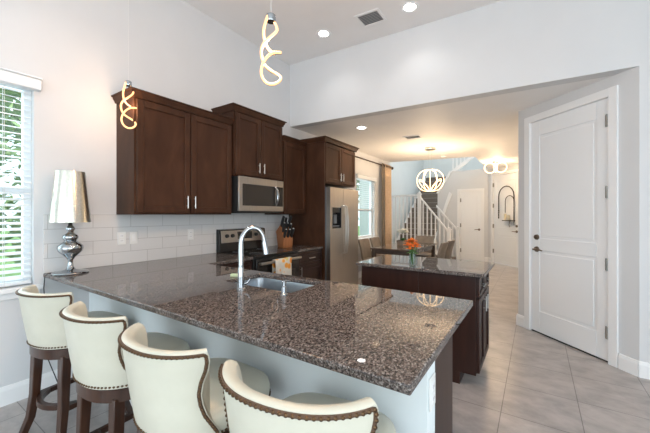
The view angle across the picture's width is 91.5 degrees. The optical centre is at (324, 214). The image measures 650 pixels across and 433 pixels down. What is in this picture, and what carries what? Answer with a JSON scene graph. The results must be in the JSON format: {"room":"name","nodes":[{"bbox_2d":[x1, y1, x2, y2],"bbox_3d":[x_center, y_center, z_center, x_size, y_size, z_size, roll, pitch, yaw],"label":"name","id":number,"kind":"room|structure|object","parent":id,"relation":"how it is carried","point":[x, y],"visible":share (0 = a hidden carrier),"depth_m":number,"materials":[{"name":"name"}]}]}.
{"room":"kitchen","nodes":[
{"label":"kitchen","id":0,"kind":"room"},
{"bbox_2d":[0,0,389,387],"bbox_3d":[-1.944,-0.488,2.949,0.140,3.720,12.950,0,0,34],"label":"wall","id":1,"kind":"structure","parent":0,"point":[84,53],"depth_m":2.78,"materials":[{"name":"paint"}]},
{"bbox_2d":[0,84,43,300],"bbox_3d":[-2.507,-0.185,2.042,0.160,1.605,1.035,0,0,34],"label":"window","id":2,"kind":"structure","parent":1,"relation":"in","point":[8,293],"depth_m":2.42,"materials":[{"name":"white"}]},
{"bbox_2d":[0,67,42,286],"bbox_3d":[-2.474,-0.259,2.020,0.107,1.558,1.015,0,0,34],"label":"window blind","id":3,"kind":"object","parent":2,"relation":"attached to","point":[9,77],"visible":1,"depth_m":2.33,"materials":[{"name":"white plastic"}]},
{"bbox_2d":[117,232,125,244],"bbox_3d":[-1.869,0.219,2.912,0.009,0.116,0.072,0,0,34],"label":"wall outlet","id":4,"kind":"object","parent":1,"relation":"attached to","point":[121,236],"visible":1,"depth_m":2.91,"materials":[{"name":"white plastic"}]},
{"bbox_2d":[130,231,137,243],"bbox_3d":[-1.811,0.219,2.999,0.010,0.116,0.072,0,0,34],"label":"light switch","id":5,"kind":"object","parent":1,"relation":"attached to","point":[133,235],"visible":1,"depth_m":3.00,"materials":[{"name":"white plastic"}]},
{"bbox_2d":[43,215,288,272],"bbox_3d":[-1.373,0.229,3.672,0.009,0.456,2.923,0,0,34],"label":"backsplash","id":6,"kind":"structure","parent":1,"relation":"attached to","point":[159,236],"depth_m":3.08,"materials":[{"name":"white tile"}]},
{"bbox_2d":[111,86,233,214],"bbox_3d":[-1.471,-0.535,3.195,0.371,1.070,1.085,0,0,34],"label":"upper cabinet","id":7,"kind":"object","parent":1,"relation":"attached to","point":[176,159],"visible":1,"depth_m":2.97,"materials":[{"name":"brown wood"}]},
{"bbox_2d":[0,271,361,406],"bbox_3d":[-1.824,1.304,2.989,0.016,0.135,12.750,0,0,34],"label":"baseboard","id":8,"kind":"structure","parent":1,"relation":"attached to","point":[9,394],"depth_m":2.34,"materials":[{"name":"white paint"}]},
{"bbox_2d":[188,229,193,239],"bbox_3d":[-1.481,0.219,3.494,0.009,0.116,0.072,0,0,34],"label":"wall outlet","id":9,"kind":"object","parent":1,"relation":"attached to","point":[190,231],"visible":1,"depth_m":3.49,"materials":[{"name":"white plastic"}]},
{"bbox_2d":[211,102,286,180],"bbox_3d":[-0.927,-0.843,3.993,0.391,0.800,0.905,0,0,34],"label":"upper cabinet","id":10,"kind":"object","parent":1,"relation":"attached to","point":[256,136],"visible":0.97,"depth_m":3.82,"materials":[{"name":"brown wood"}]},
{"bbox_2d":[232,176,282,212],"bbox_3d":[-0.897,-0.226,3.961,0.457,0.420,0.755,0,0,34],"label":"microwave","id":11,"kind":"object","parent":10,"relation":"attached to","point":[249,194],"visible":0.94,"depth_m":3.78,"materials":[{"name":"silver metal"}]},
{"bbox_2d":[265,135,306,214],"bbox_3d":[-0.554,-0.535,4.571,0.370,1.070,0.520,0,0,34],"label":"upper cabinet","id":12,"kind":"object","parent":1,"relation":"attached to","point":[293,149],"visible":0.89,"depth_m":4.47,"materials":[{"name":"brown wood"}]},
{"bbox_2d":[356,178,371,240],"bbox_3d":[0.890,-0.105,7.136,0.160,1.425,1.000,0,0,34],"label":"window","id":13,"kind":"structure","parent":1,"relation":"in","point":[369,236],"depth_m":7.50,"materials":[{"name":"white"}]},
{"bbox_2d":[356,173,376,209],"bbox_3d":[0.923,-0.483,7.114,0.107,0.770,0.980,0,0,34],"label":"window blind","id":14,"kind":"object","parent":13,"relation":"attached to","point":[358,176],"visible":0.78,"depth_m":7.11,"materials":[{"name":"white plastic"}]},
{"bbox_2d":[355,156,393,169],"bbox_3d":[1.000,-1.195,7.128,0.123,0.080,2.670,0,0,34],"label":"curtain rod","id":15,"kind":"object","parent":1,"relation":"attached to","point":[392,168],"visible":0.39,"depth_m":7.13,"materials":[{"name":"brown metal"}]},
{"bbox_2d":[382,163,384,244],"bbox_3d":[1.410,0.060,7.700,0.067,2.600,0.144,0,0,34],"label":"curtain","id":16,"kind":"object","parent":15,"relation":"hanging from","point":[383,230],"visible":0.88,"depth_m":7.70,"materials":[{"name":"brown fabric"}]},
{"bbox_2d":[385,164,391,244],"bbox_3d":[1.588,0.060,7.966,0.067,2.600,0.424,0,0,34],"label":"curtain","id":17,"kind":"object","parent":15,"relation":"hanging from","point":[388,221],"visible":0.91,"depth_m":7.93,"materials":[{"name":"brown fabric"}]},
{"bbox_2d":[89,292,434,432],"bbox_3d":[-0.799,0.930,1.961,2.862,0.884,0.105,0,0,34],"label":"wall","id":18,"kind":"structure","parent":0,"point":[287,376],"depth_m":1.47,"materials":[{"name":"paint"}]},
{"bbox_2d":[429,372,434,411],"bbox_3d":[0.396,0.652,1.164,0.009,0.116,0.072,0,0,34],"label":"wall outlet","id":19,"kind":"object","parent":18,"relation":"attached to","point":[432,379],"visible":1,"depth_m":1.15,"materials":[{"name":"white plastic"}]},
{"bbox_2d":[432,380,434,403],"bbox_3d":[0.398,0.652,1.163,0.003,0.076,0.034,0,0,34],"label":"socket","id":20,"kind":"object","parent":19,"relation":"attached to","point":[433,381],"depth_m":1.16,"materials":[{"name":"white paint"}]},
{"bbox_2d":[0,260,649,432],"bbox_3d":[2.191,1.432,3.888,7.500,0.120,19.100,0,0,34],"label":"floor","id":21,"kind":"structure","parent":0,"point":[528,381],"depth_m":2.44,"materials":[{"name":"tile"}]},
{"bbox_2d":[15,284,132,432],"bbox_3d":[-1.627,0.915,2.057,0.507,0.928,0.541,0,0,26],"label":"bar stool","id":22,"kind":"object","parent":21,"relation":"on","point":[43,325],"visible":0.6,"depth_m":1.84,"materials":[{"name":"beige leather"}]},
{"bbox_2d":[59,301,189,432],"bbox_3d":[-1.016,0.915,1.637,0.507,0.928,0.541,0,0,32],"label":"bar stool","id":23,"kind":"object","parent":21,"relation":"on","point":[99,375],"visible":0.73,"depth_m":1.42,"materials":[{"name":"beige leather"}]},
{"bbox_2d":[117,323,270,432],"bbox_3d":[-0.520,0.915,1.301,0.507,0.928,0.541,0,0,34],"label":"bar stool","id":24,"kind":"object","parent":21,"relation":"on","point":[171,391],"visible":0.84,"depth_m":1.07,"materials":[{"name":"beige leather"}]},
{"bbox_2d":[219,260,251,269],"bbox_3d":[-1.201,0.930,3.332,0.648,0.884,0.612,0,0,34],"label":"base cabinet","id":25,"kind":"object","parent":21,"relation":"on","point":[247,264],"visible":0.09,"depth_m":3.34,"materials":[{"name":"brown wood"}]},
{"bbox_2d":[216,227,301,275],"bbox_3d":[-0.786,0.765,3.888,0.722,1.174,0.764,0,0,34],"label":"range","id":26,"kind":"object","parent":21,"relation":"on","point":[227,240],"visible":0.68,"depth_m":3.84,"materials":[{"name":"black"}]},
{"bbox_2d":[216,247,299,257],"bbox_3d":[-0.809,0.458,3.904,0.665,0.018,0.764,0,0,34],"label":"cooktop","id":27,"kind":"object","parent":26,"relation":"in","point":[255,252],"depth_m":3.82,"materials":[{"name":"black"}]},
{"bbox_2d":[272,257,291,274],"bbox_3d":[-0.499,0.633,3.696,0.068,0.248,0.286,0,0,34],"label":"dish towel","id":28,"kind":"object","parent":26,"relation":"hanging from","point":[282,265],"visible":0.83,"depth_m":3.68,"materials":[{"name":"white fabric"}]},
{"bbox_2d":[218,360,395,432],"bbox_3d":[-0.034,0.915,0.995,0.507,0.928,0.541,0,0,27],"label":"bar stool","id":29,"kind":"object","parent":21,"relation":"on","point":[248,410],"visible":1,"depth_m":0.76,"materials":[{"name":"beige leather"}]},
{"bbox_2d":[298,249,321,279],"bbox_3d":[-0.442,0.930,4.470,0.648,0.884,0.566,0,0,34],"label":"base cabinet","id":30,"kind":"object","parent":21,"relation":"on","point":[310,264],"visible":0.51,"depth_m":4.32,"materials":[{"name":"brown wood"}]},
{"bbox_2d":[269,244,322,251],"bbox_3d":[-0.455,0.472,4.476,0.645,0.030,0.571,0,0,34],"label":"countertop","id":31,"kind":"structure","parent":30,"relation":"on","point":[302,248],"depth_m":4.38,"materials":[{"name":"brown stone"}]},
{"bbox_2d":[276,215,294,247],"bbox_3d":[-0.550,0.233,4.384,0.149,0.448,0.311,0,0,-34],"label":"knife block","id":32,"kind":"object","parent":31,"relation":"on","point":[284,234],"visible":0.99,"depth_m":4.33,"materials":[{"name":"brown wood"}]},
{"bbox_2d":[289,136,358,279],"bbox_3d":[-0.004,0.130,5.090,0.710,2.485,1.035,0,0,34],"label":"enclosure","id":33,"kind":"object","parent":21,"relation":"on","point":[330,161],"visible":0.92,"depth_m":4.66,"materials":[{"name":"brown wood"}]},
{"bbox_2d":[325,186,357,284],"bbox_3d":[0.049,0.479,5.043,0.794,1.785,0.865,0,0,34],"label":"refrigerator","id":34,"kind":"object","parent":21,"relation":"on","point":[341,204],"visible":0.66,"depth_m":4.76,"materials":[{"name":"grey metal"}]},
{"bbox_2d":[358,238,371,282],"bbox_3d":[0.976,0.940,6.441,0.546,0.866,0.450,0,0,34],"label":"dining chair","id":35,"kind":"object","parent":21,"relation":"on","point":[364,244],"visible":0.49,"depth_m":6.53,"materials":[{"name":"beige fabric"}]},
{"bbox_2d":[370,237,384,256],"bbox_3d":[1.272,0.940,6.868,0.546,0.866,0.450,0,0,34],"label":"dining chair","id":36,"kind":"object","parent":21,"relation":"on","point":[375,241],"visible":0.34,"depth_m":6.99,"materials":[{"name":"beige fabric"}]},
{"bbox_2d":[370,242,435,257],"bbox_3d":[1.623,0.997,6.370,0.800,0.750,1.600,0,0,34],"label":"dining table","id":37,"kind":"object","parent":21,"relation":"on","point":[391,249],"visible":0.33,"depth_m":5.92,"materials":[{"name":"brown wood"}]},
{"bbox_2d":[397,228,408,245],"bbox_3d":[1.599,0.455,6.521,0.304,0.333,0.424,0,0,-5],"label":"flower planter","id":38,"kind":"object","parent":37,"relation":"on","point":[402,241],"visible":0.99,"depth_m":6.39,"materials":[{"name":"plant"}]},
{"bbox_2d":[391,192,451,254],"bbox_3d":[2.637,0.357,9.239,1.991,2.030,0.114,0,0,34],"label":"stair railing","id":39,"kind":"object","parent":21,"relation":"on","point":[419,198],"visible":0.56,"depth_m":9.16,"materials":[{"name":"white paint"}]},
{"bbox_2d":[414,236,433,256],"bbox_3d":[2.232,0.940,7.283,0.450,0.866,0.546,0,0,34],"label":"dining chair","id":40,"kind":"object","parent":21,"relation":"on","point":[420,239],"visible":0.46,"depth_m":7.39,"materials":[{"name":"beige fabric"}]},
{"bbox_2d":[396,176,455,258],"bbox_3d":[3.806,-0.118,11.040,1.950,2.980,4.133,0,0,34],"label":"staircase","id":41,"kind":"structure","parent":21,"relation":"on","point":[431,198],"depth_m":11.22,"materials":[{"name":"white paint"}]},
{"bbox_2d":[362,266,490,383],"bbox_3d":[0.964,0.930,3.014,1.048,0.884,0.626,0,0,34],"label":"base cabinet","id":42,"kind":"object","parent":21,"relation":"on","point":[470,340],"visible":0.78,"depth_m":2.61,"materials":[{"name":"brown wood"}]},
{"bbox_2d":[356,254,494,277],"bbox_3d":[0.960,0.472,3.032,1.110,0.030,0.730,0,0,34],"label":"countertop","id":43,"kind":"structure","parent":42,"relation":"on","point":[480,269],"depth_m":2.89,"materials":[{"name":"brown stone"}]},
{"bbox_2d":[403,238,421,263],"bbox_3d":[0.784,0.332,2.838,0.162,0.250,0.167,0,0,34],"label":"flower vase","id":44,"kind":"object","parent":43,"relation":"on","point":[411,242],"visible":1,"depth_m":2.83,"materials":[{"name":"clear glass"}]},
{"bbox_2d":[429,240,454,258],"bbox_3d":[2.298,0.940,6.340,0.546,0.866,0.450,0,0,34],"label":"dining chair","id":45,"kind":"object","parent":21,"relation":"on","point":[451,243],"visible":0.38,"depth_m":6.12,"materials":[{"name":"beige fabric"}]},
{"bbox_2d":[437,242,448,258],"bbox_3d":[1.993,0.940,5.883,0.546,0.866,0.450,0,0,34],"label":"dining chair","id":46,"kind":"object","parent":21,"relation":"on","point":[443,246],"visible":0.34,"depth_m":5.63,"materials":[{"name":"beige fabric"}]},
{"bbox_2d":[435,336,451,432],"bbox_3d":[0.296,0.930,1.658,0.600,0.884,0.603,0,0,34],"label":"base cabinet","id":47,"kind":"object","parent":21,"relation":"on","point":[443,362],"visible":0.08,"depth_m":1.55,"materials":[{"name":"brown wood"}]},
{"bbox_2d":[436,205,459,259],"bbox_3d":[3.725,0.539,9.596,0.677,1.667,0.114,0,0,34],"label":"stair railing","id":48,"kind":"object","parent":21,"relation":"on","point":[457,228],"visible":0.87,"depth_m":9.43,"materials":[{"name":"white paint"}]},
{"bbox_3d":[-0.388,0.930,2.114,1.040,0.884,0.603,0,0,34],"label":"base cabinet","id":49,"kind":"object","parent":21,"relation":"on","visible":0},
{"bbox_2d":[43,253,472,395],"bbox_3d":[-0.541,0.472,2.309,2.905,0.030,1.582,0,0,34],"label":"countertop","id":50,"kind":"structure","parent":49,"relation":"on","point":[390,339],"depth_m":1.51,"materials":[{"name":"brown stone"}]},
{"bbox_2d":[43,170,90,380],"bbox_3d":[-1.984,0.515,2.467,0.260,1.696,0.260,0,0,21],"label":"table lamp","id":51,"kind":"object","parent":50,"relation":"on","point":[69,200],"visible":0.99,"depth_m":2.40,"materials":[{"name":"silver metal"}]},
{"bbox_2d":[230,273,237,276],"bbox_3d":[-0.659,0.446,2.326,0.070,0.022,0.032,0,0,9],"label":"sponge","id":52,"kind":"object","parent":50,"relation":"on","point":[232,274],"visible":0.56,"depth_m":2.31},
{"bbox_2d":[236,225,269,289],"bbox_3d":[-0.447,0.262,1.976,0.204,0.390,0.054,0,0,-20],"label":"kitchen faucet","id":53,"kind":"object","parent":50,"relation":"on","point":[241,283],"visible":1,"depth_m":1.94,"materials":[{"name":"silver metal"}]},
{"bbox_2d":[236,277,313,292],"bbox_3d":[-0.352,0.578,2.155,0.622,0.180,0.367,0,0,34],"label":"sink","id":54,"kind":"object","parent":50,"relation":"in","point":[267,283],"visible":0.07,"depth_m":2.37,"materials":[{"name":"silver metal"}]},
{"bbox_2d":[280,280,289,295],"bbox_3d":[-0.227,0.416,1.821,0.048,0.082,0.076,0,0,34],"label":"soap dispenser","id":55,"kind":"object","parent":50,"relation":"on","point":[283,288],"visible":1,"depth_m":1.80,"materials":[{"name":"silver metal"}]},
{"bbox_2d":[183,0,501,64],"bbox_3d":[-0.322,-2.264,-0.566,6.740,0.420,8.900,0,0,34],"label":"ceiling","id":56,"kind":"structure","parent":0,"point":[298,22],"depth_m":3.68,"materials":[{"name":"paint"}]},
{"bbox_2d":[120,80,136,128],"bbox_3d":[-1.659,-1.506,2.670,0.121,1.586,0.125,0,0,-38],"label":"pendant","id":57,"kind":"object","parent":56,"relation":"hanging from","point":[128,83],"visible":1,"depth_m":2.64,"materials":[{"name":"white plastic"}]},
{"bbox_2d":[260,12,281,85],"bbox_3d":[-0.301,-1.471,1.766,0.121,1.537,0.125,0,0,-9],"label":"pendant","id":58,"kind":"object","parent":56,"relation":"hanging from","point":[270,18],"visible":1,"depth_m":1.74,"materials":[{"name":"white plastic"}]},
{"bbox_2d":[316,29,330,37],"bbox_3d":[-0.018,-2.276,3.991,0.189,0.014,0.189,0,0,39],"label":"recessed light","id":59,"kind":"object","parent":56,"relation":"in","point":[322,33],"visible":1,"depth_m":3.98,"materials":[{"name":"white"}]},
{"bbox_2d":[354,8,386,27],"bbox_3d":[0.523,-2.248,3.630,0.300,0.021,0.260,0,0,34],"label":"ceiling vent","id":60,"kind":"object","parent":56,"relation":"in","point":[375,16],"visible":1,"depth_m":3.62,"materials":[{"name":"white metal"}]},
{"bbox_2d":[401,2,418,12],"bbox_3d":[0.915,-2.233,3.416,0.189,0.014,0.189,0,0,39],"label":"recessed light","id":61,"kind":"object","parent":56,"relation":"in","point":[409,7],"visible":1,"depth_m":3.41,"materials":[{"name":"white"}]},
{"bbox_2d":[361,180,368,235],"bbox_3d":[1.285,-1.328,8.495,0.640,5.400,0.140,0,0,34],"label":"wall","id":62,"kind":"structure","parent":0,"point":[364,214],"depth_m":8.56,"materials":[{"name":"paint"}]},
{"bbox_2d":[359,160,422,242],"bbox_3d":[2.714,-1.328,11.322,0.120,5.400,6.150,0,0,34],"label":"wall","id":63,"kind":"structure","parent":0,"point":[404,180],"depth_m":11.29,"materials":[{"name":"paint"}]},
{"bbox_2d":[297,76,610,168],"bbox_3d":[3.008,-1.379,6.590,4.340,0.262,6.898,0,0,34],"label":"ceiling","id":64,"kind":"structure","parent":0,"point":[485,129],"depth_m":4.95,"materials":[{"name":"paint"}]},
{"bbox_2d":[355,126,367,129],"bbox_3d":[0.563,-1.336,4.889,0.190,0.007,0.190,2,1,34],"label":"recessed light","id":65,"kind":"object","parent":64,"relation":"in","point":[358,127],"visible":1,"depth_m":4.87,"materials":[{"name":"white"}]},
{"bbox_2d":[403,135,422,138],"bbox_3d":[1.498,-1.321,5.408,0.300,0.010,0.200,2,1,34],"label":"ceiling vent","id":66,"kind":"object","parent":64,"relation":"in","point":[413,136],"visible":1,"depth_m":5.40,"materials":[{"name":"white metal"}]},
{"bbox_2d":[417,147,443,191],"bbox_3d":[2.092,-0.888,6.298,0.502,0.872,0.502,0,0,34],"label":"globe chandelier","id":67,"kind":"object","parent":64,"relation":"hanging from","point":[426,148],"visible":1,"depth_m":6.25,"materials":[{"name":"silver metal"}]},
{"bbox_2d":[484,161,506,172],"bbox_3d":[4.158,-1.156,7.740,0.485,0.283,0.198,0,0,16],"label":"ceiling light","id":68,"kind":"object","parent":64,"relation":"attached to","point":[494,162],"visible":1,"depth_m":7.73,"materials":[{"name":"silver metal"}]},
{"bbox_2d":[423,157,486,180],"bbox_3d":[6.197,-1.328,12.058,5.100,5.400,0.140,0,0,34],"label":"wall","id":69,"kind":"structure","parent":0,"point":[444,166],"depth_m":12.87,"materials":[{"name":"paint"}]},
{"bbox_2d":[437,169,487,257],"bbox_3d":[4.138,0.027,9.573,1.430,2.690,0.120,0,0,34],"label":"wall","id":70,"kind":"structure","parent":0,"point":[466,179],"depth_m":9.60,"materials":[{"name":"paint"}]},
{"bbox_2d":[437,171,451,192],"bbox_3d":[3.724,-0.998,9.849,0.465,0.660,0.180,0,0,34],"label":"trim","id":71,"kind":"structure","parent":70,"relation":"attached to","point":[449,173],"depth_m":9.77,"materials":[{"name":"white paint"}]},
{"bbox_2d":[441,192,451,215],"bbox_3d":[3.739,-0.308,9.733,0.308,0.756,0.050,0,0,34],"label":"wall handrail","id":72,"kind":"object","parent":70,"relation":"attached to","point":[449,194],"visible":0.8,"depth_m":9.71,"materials":[{"name":"white paint"}]},
{"bbox_2d":[452,157,473,170],"bbox_3d":[4.283,-1.858,9.476,1.020,1.060,0.060,0,0,34],"label":"balustrade","id":73,"kind":"object","parent":70,"relation":"on","point":[468,159],"visible":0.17,"depth_m":9.58,"materials":[{"name":"white paint"}]},
{"bbox_2d":[460,191,480,260],"bbox_3d":[4.310,0.336,9.382,0.574,2.040,0.106,0,0,34],"label":"door","id":74,"kind":"structure","parent":70,"relation":"in","point":[470,202],"depth_m":9.39,"materials":[{"name":"white paint"}]},
{"bbox_2d":[457,188,483,261],"bbox_3d":[4.343,0.304,9.431,0.730,2.135,0.148,0,0,34],"label":"trim","id":75,"kind":"structure","parent":70,"relation":"attached to","point":[476,189],"depth_m":9.20,"materials":[{"name":"white paint"}]},
{"bbox_2d":[290,0,649,362],"bbox_3d":[2.155,-0.486,3.148,6.743,3.716,0.200,0,0,35],"label":"wall","id":76,"kind":"structure","parent":0,"point":[504,46],"depth_m":3.30,"materials":[{"name":"paint"}]},
{"bbox_2d":[639,361,649,379],"bbox_3d":[3.690,1.304,1.977,2.505,0.135,0.016,0,0,34],"label":"baseboard","id":77,"kind":"structure","parent":76,"relation":"attached to","point":[644,367],"depth_m":2.65,"materials":[{"name":"white paint"}]},
{"bbox_2d":[488,164,517,257],"bbox_3d":[4.916,0.022,8.470,0.140,2.700,1.400,0,0,-11],"label":"wall","id":78,"kind":"structure","parent":0,"point":[510,167],"depth_m":9.05,"materials":[{"name":"paint"}]},
{"bbox_2d":[491,169,517,261],"bbox_3d":[4.897,0.104,8.497,0.148,2.535,1.090,0,0,-11],"label":"trim","id":79,"kind":"structure","parent":78,"relation":"attached to","point":[514,170],"depth_m":8.95,"materials":[{"name":"white paint"}]},
{"bbox_2d":[493,172,517,266],"bbox_3d":[4.841,0.136,8.486,0.110,2.440,0.934,0,0,-11],"label":"door","id":80,"kind":"structure","parent":78,"relation":"in","point":[505,250],"depth_m":8.50,"materials":[{"name":"white paint"}]},
{"bbox_2d":[498,186,514,226],"bbox_3d":[4.796,-0.218,8.419,0.086,1.104,0.589,0,0,-11],"label":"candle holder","id":81,"kind":"object","parent":80,"relation":"attached to","point":[506,217],"visible":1,"depth_m":8.30,"materials":[{"name":"grey metal"}]},
{"bbox_2d":[518,66,638,360],"bbox_3d":[2.599,0.042,3.320,0.140,2.660,1.287,0,0,-11],"label":"wall","id":82,"kind":"structure","parent":0,"point":[627,81],"depth_m":2.79,"materials":[{"name":"paint"}]},
{"bbox_2d":[531,98,607,362],"bbox_3d":[2.520,0.146,3.331,0.112,2.450,0.864,0,0,-11],"label":"door","id":83,"kind":"structure","parent":82,"relation":"in","point":[569,149],"depth_m":3.28,"materials":[{"name":"white paint"}]},
{"bbox_2d":[524,85,617,367],"bbox_3d":[2.581,0.107,3.343,0.148,2.530,1.020,0,0,-11],"label":"trim","id":84,"kind":"structure","parent":82,"relation":"attached to","point":[611,93],"depth_m":2.90,"materials":[{"name":"white paint"}]},
{"bbox_2d":[516,314,638,376],"bbox_3d":[2.521,1.304,3.313,0.016,0.135,1.303,0,0,-11],"label":"baseboard","id":85,"kind":"structure","parent":82,"relation":"attached to","point":[630,365],"depth_m":2.76,"materials":[{"name":"white paint"}]},
{"label":"outside","id":86,"kind":"structure","parent":0,"visible":0},
{"bbox_2d":[0,226,358,276],"bbox_3d":[-16.888,1.747,17.273,39.100,0.250,70.000,0,0,34],"label":"ground","id":87,"kind":"structure","parent":86,"point":[6,232],"depth_m":10.70,"materials":[{"name":"green plant"}]},
{"bbox_2d":[0,88,20,257],"bbox_3d":[-4.407,-0.625,3.117,2.797,4.506,2.710,0,0,-37],"label":"tree","id":88,"kind":"object","parent":87,"relation":"on","point":[7,92],"visible":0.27,"depth_m":3.62,"materials":[{"name":"green plant"}]},
{"bbox_2d":[0,88,20,263],"bbox_3d":[-5.695,-0.943,6.037,3.211,5.140,3.174,0,0,29],"label":"tree","id":89,"kind":"object","parent":87,"relation":"on","point":[13,123],"visible":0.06,"depth_m":5.50,"materials":[{"name":"green plant"}]},
{"bbox_2d":[356,179,358,219],"bbox_3d":[0.067,-0.496,9.782,2.378,4.247,2.306,0,0,-44],"label":"tree","id":90,"kind":"object","parent":87,"relation":"on","point":[356,179],"visible":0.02,"depth_m":9.58,"materials":[{"name":"green plant"}]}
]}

